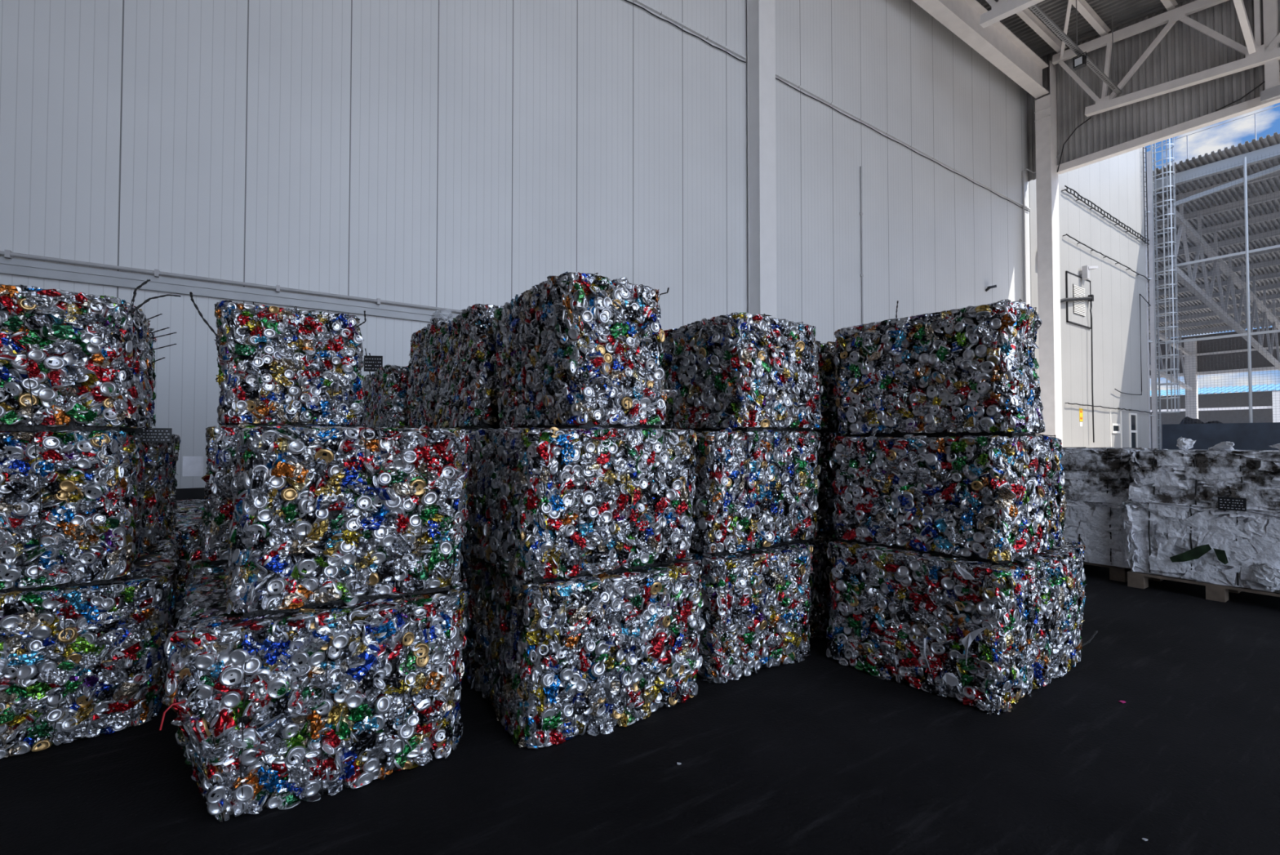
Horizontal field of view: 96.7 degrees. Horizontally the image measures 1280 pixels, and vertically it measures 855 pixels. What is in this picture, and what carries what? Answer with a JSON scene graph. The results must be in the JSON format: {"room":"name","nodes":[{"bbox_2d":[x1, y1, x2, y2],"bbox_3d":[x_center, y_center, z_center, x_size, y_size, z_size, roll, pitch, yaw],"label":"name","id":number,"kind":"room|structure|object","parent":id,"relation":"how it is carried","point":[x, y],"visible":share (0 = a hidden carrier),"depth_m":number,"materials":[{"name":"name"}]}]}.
{"room":"waste facility","nodes":[
{"label":"waste facility","id":0,"kind":"room"},
{"bbox_2d":[0,0,1031,488],"bbox_3d":[-0.483,-7.029,10.587,35.050,15.680,0.220,1,-2,-35],"label":"wall","id":1,"kind":"structure","parent":0,"point":[453,154],"depth_m":8.99,"materials":[{"name":"metal"}]},
{"bbox_2d":[174,487,204,500],"bbox_3d":[-0.480,1.219,10.402,35.050,0.820,0.270,1,-2,-35],"label":"baseboard","id":2,"kind":"structure","parent":1,"relation":"attached to","point":[195,493],"depth_m":6.84,"materials":[{"name":"concrete"}]},
{"bbox_2d":[0,256,459,322],"bbox_3d":[-6.256,-1.704,6.317,20.830,0.175,0.060,1,-2,-35],"label":"trim","id":3,"kind":"structure","parent":1,"relation":"attached to","point":[14,266],"depth_m":6.95,"materials":[{"name":"metal"}]},
{"bbox_2d":[0,249,462,314],"bbox_3d":[-4.529,-1.791,7.487,13.000,0.079,0.099,1,-2,-35],"label":"pipe","id":4,"kind":"object","parent":1,"relation":"attached to","point":[7,254],"visible":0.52,"depth_m":6.93,"materials":[{"name":"metal"}]},
{"bbox_2d":[623,0,746,62],"bbox_3d":[-0.095,-7.995,10.707,5.802,0.142,0.050,1,-2,-35],"label":"cable","id":5,"kind":"object","parent":1,"relation":"attached to","point":[638,2],"visible":1,"depth_m":11.41,"materials":[{"name":"black plastic"}]},
{"bbox_2d":[859,166,863,324],"bbox_3d":[5.706,-3.505,14.615,0.090,6.450,0.052,1,-2,-35],"label":"conduit","id":6,"kind":"object","parent":1,"relation":"attached to","point":[860,212],"visible":0.53,"depth_m":14.62,"materials":[{"name":"metal"}]},
{"bbox_2d":[775,72,1030,212],"bbox_3d":[8.383,-7.867,16.554,13.601,0.142,0.050,1,-2,-35],"label":"cable","id":7,"kind":"object","parent":1,"relation":"attached to","point":[777,75],"visible":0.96,"depth_m":15.37,"materials":[{"name":"black plastic"}]},
{"bbox_2d":[985,284,996,291],"bbox_3d":[11.394,-4.521,18.486,0.366,0.224,0.169,1,-1,-24],"label":"wall bracket","id":8,"kind":"object","parent":1,"relation":"attached to","point":[988,288],"visible":1,"depth_m":18.41,"materials":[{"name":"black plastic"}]},
{"bbox_2d":[0,564,1279,854],"bbox_3d":[1.128,1.570,3.174,29.500,0.200,14.000,1,-2,-35],"label":"floor","id":9,"kind":"structure","parent":0,"point":[817,754],"depth_m":2.36,"materials":[{"name":"black concrete"}]},
{"bbox_2d":[0,551,178,758],"bbox_3d":[-3.204,1.093,2.798,1.472,0.736,1.039,1,-2,-36],"label":"bale","id":10,"kind":"object","parent":9,"relation":"on","point":[79,661],"visible":0.95,"depth_m":2.66,"materials":[{"name":"metal"}]},
{"bbox_2d":[0,429,147,592],"bbox_3d":[-3.245,0.373,2.769,1.271,0.763,1.058,1,-2,-38],"label":"bale","id":11,"kind":"object","parent":10,"relation":"on","point":[72,502],"visible":1,"depth_m":2.67,"materials":[{"name":"metal"}]},
{"bbox_2d":[0,284,156,432],"bbox_3d":[-3.250,-0.329,2.764,1.360,0.697,0.965,1,-2,-35],"label":"bale","id":12,"kind":"object","parent":11,"relation":"on","point":[69,360],"visible":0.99,"depth_m":2.70,"materials":[{"name":"metal"}]},
{"bbox_2d":[128,279,151,312],"bbox_3d":[-2.571,-0.677,2.923,0.084,0.184,0.016,1,-2,-43],"label":"wire","id":13,"kind":"object","parent":12,"relation":"on","point":[147,281],"visible":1,"depth_m":2.91,"materials":[{"name":"grey"}]},
{"bbox_2d":[131,293,180,313],"bbox_3d":[-2.561,-0.650,3.003,0.032,0.136,0.219,-1,-1,30],"label":"wire","id":14,"kind":"object","parent":12,"relation":"on","point":[163,295],"visible":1,"depth_m":2.98,"materials":[{"name":"grey"}]},
{"bbox_2d":[139,530,182,608],"bbox_3d":[-3.717,1.121,3.698,1.121,0.758,1.023,1,-2,-35],"label":"bale","id":15,"kind":"object","parent":9,"relation":"on","point":[171,542],"visible":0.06,"depth_m":4.07,"materials":[{"name":"metal"}]},
{"bbox_2d":[139,433,180,548],"bbox_3d":[-3.726,0.395,3.692,1.098,0.752,1.012,1,-2,-35],"label":"bale","id":16,"kind":"object","parent":15,"relation":"on","point":[160,459],"visible":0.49,"depth_m":3.72,"materials":[{"name":"metal"}]},
{"bbox_2d":[138,328,156,433],"bbox_3d":[-3.764,-0.344,3.650,0.977,0.766,0.996,1,-2,-35],"label":"bale","id":17,"kind":"object","parent":16,"relation":"on","point":[152,353],"visible":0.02,"depth_m":4.11,"materials":[{"name":"metal"}]},
{"bbox_2d":[148,343,176,350],"bbox_3d":[-3.295,-0.540,3.874,0.012,0.096,0.231,-1,-1,29],"label":"wire","id":18,"kind":"object","parent":17,"relation":"on","point":[173,344],"visible":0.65,"depth_m":3.91,"materials":[{"name":"grey"}]},
{"bbox_2d":[149,332,177,338],"bbox_3d":[-3.295,-0.620,3.876,0.012,0.096,0.231,-1,-1,29],"label":"wire","id":19,"kind":"object","parent":17,"relation":"on","point":[173,332],"visible":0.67,"depth_m":3.91,"materials":[{"name":"grey"}]},
{"bbox_2d":[140,427,172,442],"bbox_3d":[-3.030,0.048,3.564,0.150,0.090,0.004,1,-2,-35],"label":"tag","id":20,"kind":"object","parent":16,"relation":"attached to","point":[159,434],"visible":0.98,"depth_m":3.57,"materials":[{"name":"black plastic"}]},
{"bbox_2d":[170,511,202,612],"bbox_3d":[-3.859,1.143,5.040,1.370,0.740,1.192,1,-2,-37],"label":"bale","id":21,"kind":"object","parent":9,"relation":"on","point":[188,522],"visible":0.11,"depth_m":4.54,"materials":[{"name":"metal"}]},
{"bbox_2d":[174,498,205,514],"bbox_3d":[-4.519,1.161,6.080,1.377,0.750,1.268,1,-1,-33],"label":"bale","id":22,"kind":"object","parent":9,"relation":"on","point":[187,505],"visible":0.14,"depth_m":5.81,"materials":[{"name":"metal"}]},
{"bbox_2d":[175,544,227,617],"bbox_3d":[-2.284,1.107,3.705,1.110,0.748,1.211,1,-2,-35],"label":"bale","id":23,"kind":"object","parent":9,"relation":"on","point":[199,566],"visible":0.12,"depth_m":3.07,"materials":[{"name":"metal"}]},
{"bbox_2d":[189,422,378,564],"bbox_3d":[-2.247,0.371,3.750,1.063,0.781,1.252,1,-2,-35],"label":"bale","id":24,"kind":"object","parent":23,"relation":"on","point":[218,508],"visible":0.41,"depth_m":3.10,"materials":[{"name":"metal"}]},
{"bbox_2d":[182,456,204,475],"bbox_3d":[-2.473,0.214,3.150,0.100,0.110,0.003,0,-1,-15],"label":"tag","id":25,"kind":"object","parent":24,"relation":"attached to","point":[192,465],"visible":1,"depth_m":3.15,"materials":[{"name":"white paper"}]},
{"bbox_2d":[213,299,365,426],"bbox_3d":[-2.326,-0.371,3.817,0.877,0.768,0.931,1,-2,-37],"label":"bale","id":26,"kind":"object","parent":24,"relation":"on","point":[277,366],"visible":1,"depth_m":3.46,"materials":[{"name":"metal"}]},
{"bbox_2d":[189,291,218,337],"bbox_3d":[-2.503,-0.648,3.269,0.138,0.244,0.014,1,-2,-35],"label":"wire","id":27,"kind":"object","parent":26,"relation":"attached to","point":[190,292],"visible":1,"depth_m":3.26,"materials":[{"name":"grey"}]},
{"bbox_2d":[355,311,366,327],"bbox_3d":[-1.830,-0.712,3.735,0.060,0.114,0.012,1,-2,-35],"label":"wire","id":28,"kind":"object","parent":26,"relation":"on","point":[365,319],"visible":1,"depth_m":3.74,"materials":[{"name":"grey"}]},
{"bbox_2d":[161,571,469,822],"bbox_3d":[-1.505,1.086,2.710,1.182,0.745,1.284,1,-1,-33],"label":"bale","id":29,"kind":"object","parent":9,"relation":"on","point":[280,708],"visible":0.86,"depth_m":2.21,"materials":[{"name":"metal"}]},
{"bbox_2d":[159,700,185,729],"bbox_3d":[-1.637,1.005,1.992,0.008,0.079,0.073,-1,-2,35],"label":"ribbon","id":30,"kind":"object","parent":29,"relation":"hanging from","point":[184,701],"visible":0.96,"depth_m":1.97,"materials":[{"name":"red plastic"}]},
{"bbox_2d":[222,424,470,617],"bbox_3d":[-1.454,0.367,2.800,0.977,0.758,1.204,1,-2,-33],"label":"bale","id":31,"kind":"object","parent":29,"relation":"on","point":[322,515],"visible":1,"depth_m":2.35,"materials":[{"name":"metal"}]},
{"bbox_2d":[457,547,464,586],"bbox_3d":[-1.135,1.115,4.273,1.045,0.757,1.218,1,-2,-35],"label":"bale","id":32,"kind":"object","parent":9,"relation":"on","point":[462,553],"visible":0.02,"depth_m":3.65,"materials":[{"name":"metal"}]},
{"bbox_2d":[433,426,486,430],"bbox_3d":[-1.140,0.381,4.289,1.049,0.766,1.235,1,-2,-35],"label":"bale","id":33,"kind":"object","parent":32,"relation":"on","point":[457,428],"visible":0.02,"depth_m":3.67,"materials":[{"name":"metal"}]},
{"bbox_2d":[432,303,504,429],"bbox_3d":[-1.102,-0.417,4.553,0.845,0.893,1.203,1,-2,-36],"label":"bale","id":34,"kind":"object","parent":33,"relation":"on","point":[466,395],"visible":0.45,"depth_m":4.04,"materials":[{"name":"metal"}]},
{"bbox_2d":[461,551,705,748],"bbox_3d":[-0.353,1.099,3.271,1.135,0.767,1.274,1,-2,-35],"label":"bale","id":35,"kind":"object","parent":9,"relation":"on","point":[560,660],"visible":0.88,"depth_m":2.76,"materials":[{"name":"metal"}]},
{"bbox_2d":[460,426,696,583],"bbox_3d":[-0.405,0.366,3.321,1.122,0.756,1.244,1,-2,-35],"label":"bale","id":36,"kind":"object","parent":35,"relation":"on","point":[544,504],"visible":0.99,"depth_m":2.82,"materials":[{"name":"metal"}]},
{"bbox_2d":[491,271,677,429],"bbox_3d":[-0.427,-0.391,3.534,0.763,0.825,1.325,1,-2,-34],"label":"bale","id":37,"kind":"object","parent":36,"relation":"on","point":[578,349],"visible":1,"depth_m":3.07,"materials":[{"name":"metal"}]},
{"bbox_2d":[688,542,813,683],"bbox_3d":[0.486,1.120,3.887,0.950,0.760,1.184,1,-2,-36],"label":"bale","id":38,"kind":"object","parent":9,"relation":"on","point":[755,611],"visible":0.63,"depth_m":3.39,"materials":[{"name":"metal"}]},
{"bbox_2d":[688,426,820,556],"bbox_3d":[0.503,0.389,3.959,1.077,0.757,1.195,1,-2,-35],"label":"bale","id":39,"kind":"object","parent":38,"relation":"on","point":[754,490],"visible":0.72,"depth_m":3.44,"materials":[{"name":"metal"}]},
{"bbox_2d":[659,311,823,432],"bbox_3d":[0.663,-0.338,4.037,0.922,0.752,1.020,1,-2,-37],"label":"bale","id":40,"kind":"object","parent":39,"relation":"on","point":[744,371],"visible":0.97,"depth_m":3.66,"materials":[{"name":"metal"}]},
{"bbox_2d":[746,0,776,318],"bbox_3d":[2.650,-4.982,12.261,0.620,13.300,0.410,1,-2,-35],"label":"steel column","id":41,"kind":"structure","parent":9,"relation":"on","point":[761,14],"depth_m":12.16,"materials":[{"name":"metal"}]},
{"bbox_2d":[800,530,837,638],"bbox_3d":[1.368,1.130,4.703,1.136,0.746,1.148,1,-2,-37],"label":"bale","id":42,"kind":"object","parent":9,"relation":"on","point":[820,588],"visible":0.07,"depth_m":4.03,"materials":[{"name":"metal"}]},
{"bbox_2d":[814,430,845,534],"bbox_3d":[1.364,0.405,4.733,1.144,0.756,1.129,1,-2,-35],"label":"bale","id":43,"kind":"object","parent":42,"relation":"on","point":[825,495],"visible":0.05,"depth_m":4.09,"materials":[{"name":"metal"}]},
{"bbox_2d":[815,340,841,432],"bbox_3d":[1.380,-0.283,4.747,1.130,0.674,1.139,1,-2,-35],"label":"bale","id":44,"kind":"object","parent":43,"relation":"on","point":[825,352],"visible":0.09,"depth_m":4.10,"materials":[{"name":"metal"}]},
{"bbox_2d":[826,540,1086,714],"bbox_3d":[2.019,1.099,3.658,1.439,0.762,1.112,1,-2,-38],"label":"bale","id":45,"kind":"object","parent":9,"relation":"on","point":[885,601],"depth_m":3.20,"materials":[{"name":"metal"}]},
{"bbox_2d":[829,433,1066,563],"bbox_3d":[1.971,0.390,3.651,1.046,0.708,1.131,1,-2,-38],"label":"bale","id":46,"kind":"object","parent":45,"relation":"on","point":[997,499],"visible":0.99,"depth_m":3.25,"materials":[{"name":"metal"}]},
{"bbox_2d":[832,298,1045,437],"bbox_3d":[1.857,-0.320,3.619,0.680,0.768,1.172,1,-2,-39],"label":"bale","id":47,"kind":"object","parent":46,"relation":"on","point":[969,370],"visible":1,"depth_m":3.32,"materials":[{"name":"metal"}]},
{"bbox_2d":[942,672,959,685],"bbox_3d":[1.632,1.322,2.987,0.012,0.068,0.080,1,-2,-37],"label":"paper tag","id":48,"kind":"object","parent":45,"relation":"attached to","point":[950,678],"visible":1,"depth_m":2.99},
{"bbox_2d":[960,625,989,664],"bbox_3d":[1.704,1.101,2.883,0.012,0.235,0.140,1,-2,-37],"label":"paper tag","id":49,"kind":"object","parent":45,"relation":"attached to","point":[966,641],"visible":1,"depth_m":2.91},
{"bbox_2d":[1081,630,1097,646],"bbox_3d":[2.893,1.361,3.667,0.175,0.086,0.014,0,-1,-21],"label":"wire","id":50,"kind":"object","parent":45,"relation":"attached to","point":[1095,631],"visible":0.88,"depth_m":3.67,"materials":[{"name":"grey"}]},
{"bbox_2d":[1083,561,1131,582],"bbox_3d":[4.885,1.472,6.395,1.060,0.138,1.170,1,-2,-35],"label":"wooden pallet","id":51,"kind":"object","parent":9,"relation":"on","point":[1116,573],"visible":0.08,"depth_m":5.67,"materials":[{"name":"brown wood"}]},
{"bbox_2d":[1059,498,1130,568],"bbox_3d":[4.869,1.080,6.434,1.173,0.640,1.416,1,-2,-35],"label":"bale","id":52,"kind":"object","parent":51,"relation":"on","point":[1099,526],"visible":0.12,"depth_m":5.77,"materials":[{"name":"paper"}]},
{"bbox_2d":[1060,446,1159,503],"bbox_3d":[4.864,0.503,6.457,1.171,0.555,1.386,1,-2,-35],"label":"bale","id":53,"kind":"object","parent":52,"relation":"on","point":[1095,474],"visible":0.34,"depth_m":5.79,"materials":[{"name":"paper"}]},
{"bbox_2d":[1127,569,1279,602],"bbox_3d":[5.483,1.448,5.282,1.140,0.138,1.200,1,-2,-35],"label":"wooden pallet","id":54,"kind":"object","parent":9,"relation":"on","point":[1215,592],"visible":0.3,"depth_m":5.03,"materials":[{"name":"brown wood"}]},
{"bbox_2d":[1122,499,1279,592],"bbox_3d":[5.580,1.032,5.188,1.232,0.680,1.560,1,-2,-35],"label":"bale","id":55,"kind":"object","parent":54,"relation":"on","point":[1157,532],"visible":0.73,"depth_m":5.03,"materials":[{"name":"white plastic"}]},
{"bbox_2d":[1169,543,1211,561],"bbox_3d":[4.904,1.122,5.073,0.012,0.200,0.280,1,-2,-35],"label":"carton","id":56,"kind":"object","parent":55,"relation":"attached to","point":[1196,553],"visible":1,"depth_m":5.06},
{"bbox_2d":[1128,448,1279,511],"bbox_3d":[5.603,0.460,5.184,1.199,0.505,1.526,1,-2,-35],"label":"bale","id":57,"kind":"object","parent":55,"relation":"on","point":[1197,477],"visible":0.94,"depth_m":5.05,"materials":[{"name":"paper"}]},
{"bbox_2d":[1176,436,1195,450],"bbox_3d":[5.081,0.153,5.307,0.135,0.138,0.138,0,-1,10],"label":"crumpled paper","id":58,"kind":"object","parent":57,"relation":"on","point":[1184,443],"visible":0.98,"depth_m":5.28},
{"bbox_2d":[1208,441,1234,451],"bbox_3d":[5.183,0.170,5.064,0.103,0.093,0.201,0,-1,-19],"label":"crumpled paper","id":59,"kind":"object","parent":57,"relation":"on","point":[1222,446],"visible":0.97,"depth_m":5.03,"materials":[{"name":"paper"}]},
{"bbox_2d":[1269,443,1279,449],"bbox_3d":[5.475,0.170,4.785,0.209,0.080,0.221,0,-1,-6],"label":"crumpled paper","id":60,"kind":"object","parent":57,"relation":"on","point":[1276,446],"visible":1,"depth_m":4.82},
{"bbox_2d":[1213,547,1228,564],"bbox_3d":[5.017,1.113,4.914,0.010,0.130,0.091,1,-2,-39],"label":"carton","id":61,"kind":"object","parent":55,"relation":"attached to","point":[1221,555],"visible":1,"depth_m":4.91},
{"bbox_2d":[1217,496,1246,511],"bbox_3d":[5.056,0.652,4.860,0.004,0.110,0.170,1,-2,-35],"label":"tag","id":62,"kind":"object","parent":55,"relation":"attached to","point":[1224,503],"visible":1,"depth_m":4.86,"materials":[{"name":"black plastic"}]},
{"bbox_2d":[1252,562,1279,589],"bbox_3d":[5.187,1.223,4.695,0.104,0.221,0.194,1,-2,-35],"label":"paper","id":63,"kind":"object","parent":55,"relation":"attached to","point":[1266,575],"visible":1,"depth_m":4.68,"materials":[{"name":"paper"}]},
{"bbox_3d":[-1.815,1.145,5.281,1.038,0.740,1.160,1,-2,-35],"label":"bale","id":64,"kind":"object","parent":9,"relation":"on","visible":0},
{"bbox_3d":[-1.810,0.411,5.293,1.044,0.750,1.144,1,-2,-35],"label":"bale","id":65,"kind":"object","parent":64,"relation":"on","visible":0},
{"bbox_2d":[406,317,450,428],"bbox_3d":[-1.699,-0.450,5.470,0.897,0.997,1.060,1,-2,-34],"label":"bale","id":66,"kind":"object","parent":65,"relation":"on","point":[422,382],"visible":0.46,"depth_m":5.17,"materials":[{"name":"metal"}]},
{"bbox_3d":[-2.650,1.168,6.498,1.037,0.749,1.516,1,-2,-35],"label":"bale","id":67,"kind":"object","parent":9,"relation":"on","visible":0},
{"bbox_3d":[-2.636,0.437,6.498,1.033,0.751,1.510,1,-2,-35],"label":"bale","id":68,"kind":"object","parent":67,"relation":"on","visible":0},
{"bbox_2d":[358,364,409,428],"bbox_3d":[-2.602,-0.281,6.521,0.962,0.707,1.568,1,-2,-35],"label":"bale","id":69,"kind":"object","parent":68,"relation":"on","point":[385,399],"visible":0.47,"depth_m":5.76,"materials":[{"name":"metal"}]},
{"bbox_2d":[364,355,382,371],"bbox_3d":[-3.040,-0.728,6.484,0.200,0.180,0.005,0,-1,-10],"label":"tag","id":70,"kind":"object","parent":69,"relation":"on","point":[377,361],"visible":0.98,"depth_m":6.48,"materials":[{"name":"black plastic"}]},
{"bbox_2d":[976,0,1186,57],"bbox_3d":[4.742,-12.562,3.088,35.200,1.986,18.257,1,-2,-35],"label":"ceiling","id":71,"kind":"structure","parent":0,"point":[1123,12],"depth_m":17.95,"materials":[{"name":"metal"}]},
{"bbox_2d":[979,0,1044,28],"bbox_3d":[13.116,-10.805,8.347,0.220,4.222,17.079,1,-2,-35],"label":"roof truss","id":72,"kind":"object","parent":71,"relation":"attached to","point":[1001,10],"visible":1,"depth_m":14.14,"materials":[{"name":"metal"}]},
{"bbox_2d":[1016,8,1067,53],"bbox_3d":[0.281,-13.075,9.656,34.700,0.260,0.160,1,-2,-35],"label":"beam","id":73,"kind":"structure","parent":71,"relation":"attached to","point":[1027,15],"depth_m":18.37,"materials":[{"name":"metal"}]},
{"bbox_2d":[1029,0,1122,95],"bbox_3d":[9.965,-11.685,14.388,12.450,2.263,0.120,1,-2,-35],"label":"cable tray","id":74,"kind":"object","parent":71,"relation":"hanging from","point":[1036,9],"visible":0.84,"depth_m":15.92,"materials":[{"name":"grey metal"}]},
{"bbox_2d":[1072,51,1086,71],"bbox_3d":[12.382,-10.321,16.025,0.178,0.361,0.323,1,-2,-35],"label":"floodlight","id":75,"kind":"object","parent":74,"relation":"attached to","point":[1079,62],"visible":1,"depth_m":15.97,"materials":[{"name":"black plastic"}]},
{"bbox_2d":[1071,0,1111,36],"bbox_3d":[0.957,-12.971,8.674,34.700,0.260,0.160,1,-2,-35],"label":"beam","id":76,"kind":"structure","parent":71,"relation":"attached to","point":[1083,7],"depth_m":17.66,"materials":[{"name":"metal"}]},
{"bbox_2d":[1052,0,1279,116],"bbox_3d":[18.961,-10.717,12.377,0.220,4.222,17.079,1,-2,-35],"label":"roof truss","id":77,"kind":"object","parent":71,"relation":"attached to","point":[1107,103],"visible":0.99,"depth_m":16.99,"materials":[{"name":"metal"}]},
{"bbox_2d":[1059,0,1072,58],"bbox_3d":[13.206,-12.566,17.591,0.090,0.190,3.810,-1,-1,32],"label":"brace","id":78,"kind":"object","parent":77,"relation":"attached to","point":[1069,2],"visible":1,"depth_m":17.68,"materials":[{"name":"beige paint"}]},
{"bbox_2d":[1233,0,1256,54],"bbox_3d":[15.132,-11.284,14.505,3.678,2.230,0.130,1,-1,-33],"label":"brace","id":79,"kind":"object","parent":77,"relation":"attached to","point":[1239,5],"visible":1,"depth_m":15.03,"materials":[{"name":"beige paint"}]},
{"bbox_2d":[1260,0,1279,102],"bbox_3d":[17.014,-10.590,15.339,0.280,3.550,0.400,1,-2,-35],"label":"steel column","id":80,"kind":"structure","parent":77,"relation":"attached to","point":[1270,10],"depth_m":15.28,"materials":[{"name":"metal"}]},
{"bbox_2d":[1215,70,1279,111],"bbox_3d":[17.041,-9.359,15.611,0.059,0.531,1.805,1,-1,-32],"label":"cable","id":81,"kind":"object","parent":80,"relation":"attached to","point":[1263,82],"visible":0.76,"depth_m":15.91,"materials":[{"name":"black plastic"}]},
{"bbox_2d":[1160,0,1177,11],"bbox_3d":[1.871,-12.832,7.345,34.700,0.260,0.160,1,-2,-35],"label":"beam","id":82,"kind":"structure","parent":71,"relation":"attached to","point":[1170,5],"depth_m":16.87,"materials":[{"name":"metal"}]},
{"bbox_2d":[1026,0,1279,182],"bbox_3d":[19.107,-11.172,13.005,0.057,4.350,18.200,1,-2,-35],"label":"wall","id":83,"kind":"structure","parent":0,"point":[1184,51],"depth_m":17.66,"materials":[{"name":"metal"}]},
{"bbox_2d":[1022,154,1060,303],"bbox_3d":[13.997,-5.798,19.775,1.113,7.262,0.098,-1,-1,28],"label":"conduit","id":84,"kind":"object","parent":83,"relation":"attached to","point":[1023,183],"visible":0.75,"depth_m":20.04,"materials":[{"name":"metal"}]},
{"bbox_2d":[1057,117,1091,172],"bbox_3d":[14.565,-9.448,19.075,0.334,1.539,0.923,1,-2,-35],"label":"cable","id":85,"kind":"object","parent":83,"relation":"hanging from","point":[1090,117],"visible":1,"depth_m":19.33,"materials":[{"name":"black plastic"}]},
{"bbox_2d":[1056,96,1279,174],"bbox_3d":[19.370,-9.065,12.611,0.260,0.240,17.230,1,-2,-35],"label":"beam","id":86,"kind":"structure","parent":83,"relation":"attached to","point":[1253,104],"depth_m":17.24,"materials":[{"name":"metal"}]},
{"bbox_2d":[1162,422,1279,449],"bbox_3d":[32.258,0.730,18.871,0.450,2.170,22.450,1,-2,-35],"label":"wall","id":87,"kind":"structure","parent":0,"point":[1245,436],"depth_m":26.20,"materials":[{"name":"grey concrete"}]},
{"bbox_2d":[1164,153,1279,423],"bbox_3d":[28.901,-6.296,23.849,0.110,12.102,10.402,1,-2,-35],"label":"screen","id":88,"kind":"object","parent":87,"relation":"on","point":[1246,251],"visible":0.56,"depth_m":26.00,"materials":[{"name":"grey"}]},
{"bbox_3d":[41.443,1.728,10.331,200.000,0.200,150.000,1,-2,-35],"label":"trim","id":89,"kind":"structure","parent":0,"visible":0},
{"bbox_2d":[1034,60,1062,447],"bbox_3d":[14.123,-5.370,19.627,0.720,14.400,0.530,1,-2,-35],"label":"steel column","id":90,"kind":"structure","parent":89,"relation":"on","point":[1046,107],"depth_m":19.48,"materials":[{"name":"metal"}]},
{"bbox_2d":[911,0,1048,98],"bbox_3d":[-0.076,-12.138,10.021,33.950,0.950,0.400,1,-2,-35],"label":"beam","id":91,"kind":"structure","parent":90,"relation":"attached to","point":[995,42],"depth_m":17.53,"materials":[{"name":"metal"}]},
{"bbox_2d":[1028,146,1151,448],"bbox_3d":[17.817,-6.065,26.659,13.250,16.100,6.077,1,-2,-35],"label":"building","id":92,"kind":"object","parent":89,"relation":"on","point":[1115,184],"visible":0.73,"depth_m":24.60,"materials":[{"name":"grey paint"}]},
{"bbox_2d":[1060,294,1094,442],"bbox_3d":[16.959,-2.436,22.261,3.966,6.051,0.190,1,-2,-35],"label":"pole","id":93,"kind":"object","parent":92,"relation":"attached to","point":[1091,297],"visible":0.83,"depth_m":23.24,"materials":[{"name":"black metal"}]},
{"bbox_2d":[1079,408,1083,426],"bbox_3d":[17.738,-0.407,22.872,0.320,0.720,0.016,1,-2,-35],"label":"warning sign","id":94,"kind":"object","parent":92,"relation":"attached to","point":[1081,419],"visible":1,"depth_m":22.85,"materials":[{"name":"yellow"}]},
{"bbox_2d":[1079,265,1098,279],"bbox_3d":[18.175,-6.259,23.061,0.720,0.570,0.316,0,-1,-20],"label":"floodlight","id":95,"kind":"object","parent":92,"relation":"attached to","point":[1085,272],"visible":1,"depth_m":22.90,"materials":[{"name":"grey paint"}]},
{"bbox_2d":[1061,185,1149,244],"bbox_3d":[20.707,-9.186,25.035,10.316,0.348,0.144,1,-2,-35],"label":"cable tray","id":96,"kind":"object","parent":92,"relation":"attached to","point":[1067,187],"visible":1,"depth_m":24.49,"materials":[{"name":"metal"}]},
{"bbox_2d":[1062,233,1150,280],"bbox_3d":[20.727,-7.353,25.009,10.265,0.184,0.144,1,-2,-35],"label":"cable","id":97,"kind":"object","parent":92,"relation":"attached to","point":[1068,235],"visible":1,"depth_m":24.44,"materials":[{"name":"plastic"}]},
{"bbox_2d":[1065,402,1152,413],"bbox_3d":[20.708,-0.823,24.852,10.317,0.146,0.144,1,-2,-35],"label":"cable","id":98,"kind":"object","parent":92,"relation":"attached to","point":[1065,402],"visible":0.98,"depth_m":24.44,"materials":[{"name":"black plastic"}]},
{"bbox_2d":[1114,293,1151,395],"bbox_3d":[22.845,-3.916,26.325,5.207,4.866,0.040,1,-2,-35],"label":"cable","id":99,"kind":"object","parent":92,"relation":"hanging from","point":[1140,294],"visible":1,"depth_m":26.89,"materials":[{"name":"black plastic"}]},
{"bbox_2d":[1142,146,1148,245],"bbox_3d":[24.666,-11.317,27.758,0.474,4.850,0.033,1,-2,-35],"label":"pipe","id":100,"kind":"object","parent":92,"relation":"attached to","point":[1145,153],"visible":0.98,"depth_m":27.76,"materials":[{"name":"metal"}]},
{"bbox_2d":[1145,137,1180,449],"bbox_3d":[25.469,-6.192,27.719,0.882,16.400,1.044,1,-2,-35],"label":"ladder","id":101,"kind":"object","parent":92,"relation":"attached to","point":[1154,147],"visible":0.91,"depth_m":27.71,"materials":[{"name":"silver metal"}]},
{"bbox_2d":[1146,151,1156,448],"bbox_3d":[25.107,-5.788,27.877,0.160,15.600,0.160,1,-2,-35],"label":"mast","id":102,"kind":"object","parent":89,"relation":"on","point":[1148,153],"visible":0.64,"depth_m":27.84,"materials":[{"name":"metal"}]},
{"bbox_2d":[1161,416,1222,449],"bbox_3d":[38.771,0.732,38.888,4.000,3.047,5.200,1,-2,-35],"label":"heap","id":103,"kind":"object","parent":89,"relation":"on","point":[1186,420],"visible":0.09,"depth_m":39.02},
{"bbox_2d":[1146,105,1279,418],"bbox_3d":[41.133,-5.922,40.409,39.352,16.419,46.020,1,-2,-35],"label":"shed","id":104,"kind":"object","parent":89,"relation":"on","point":[1269,145],"visible":0.32,"depth_m":35.64,"materials":[{"name":"silver metal"}]},
{"bbox_2d":[1150,383,1279,448],"bbox_3d":[82.272,-1.511,56.803,8.100,8.319,60.000,1,-2,-35],"label":"building","id":105,"kind":"structure","parent":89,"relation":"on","point":[1224,401],"depth_m":72.06,"materials":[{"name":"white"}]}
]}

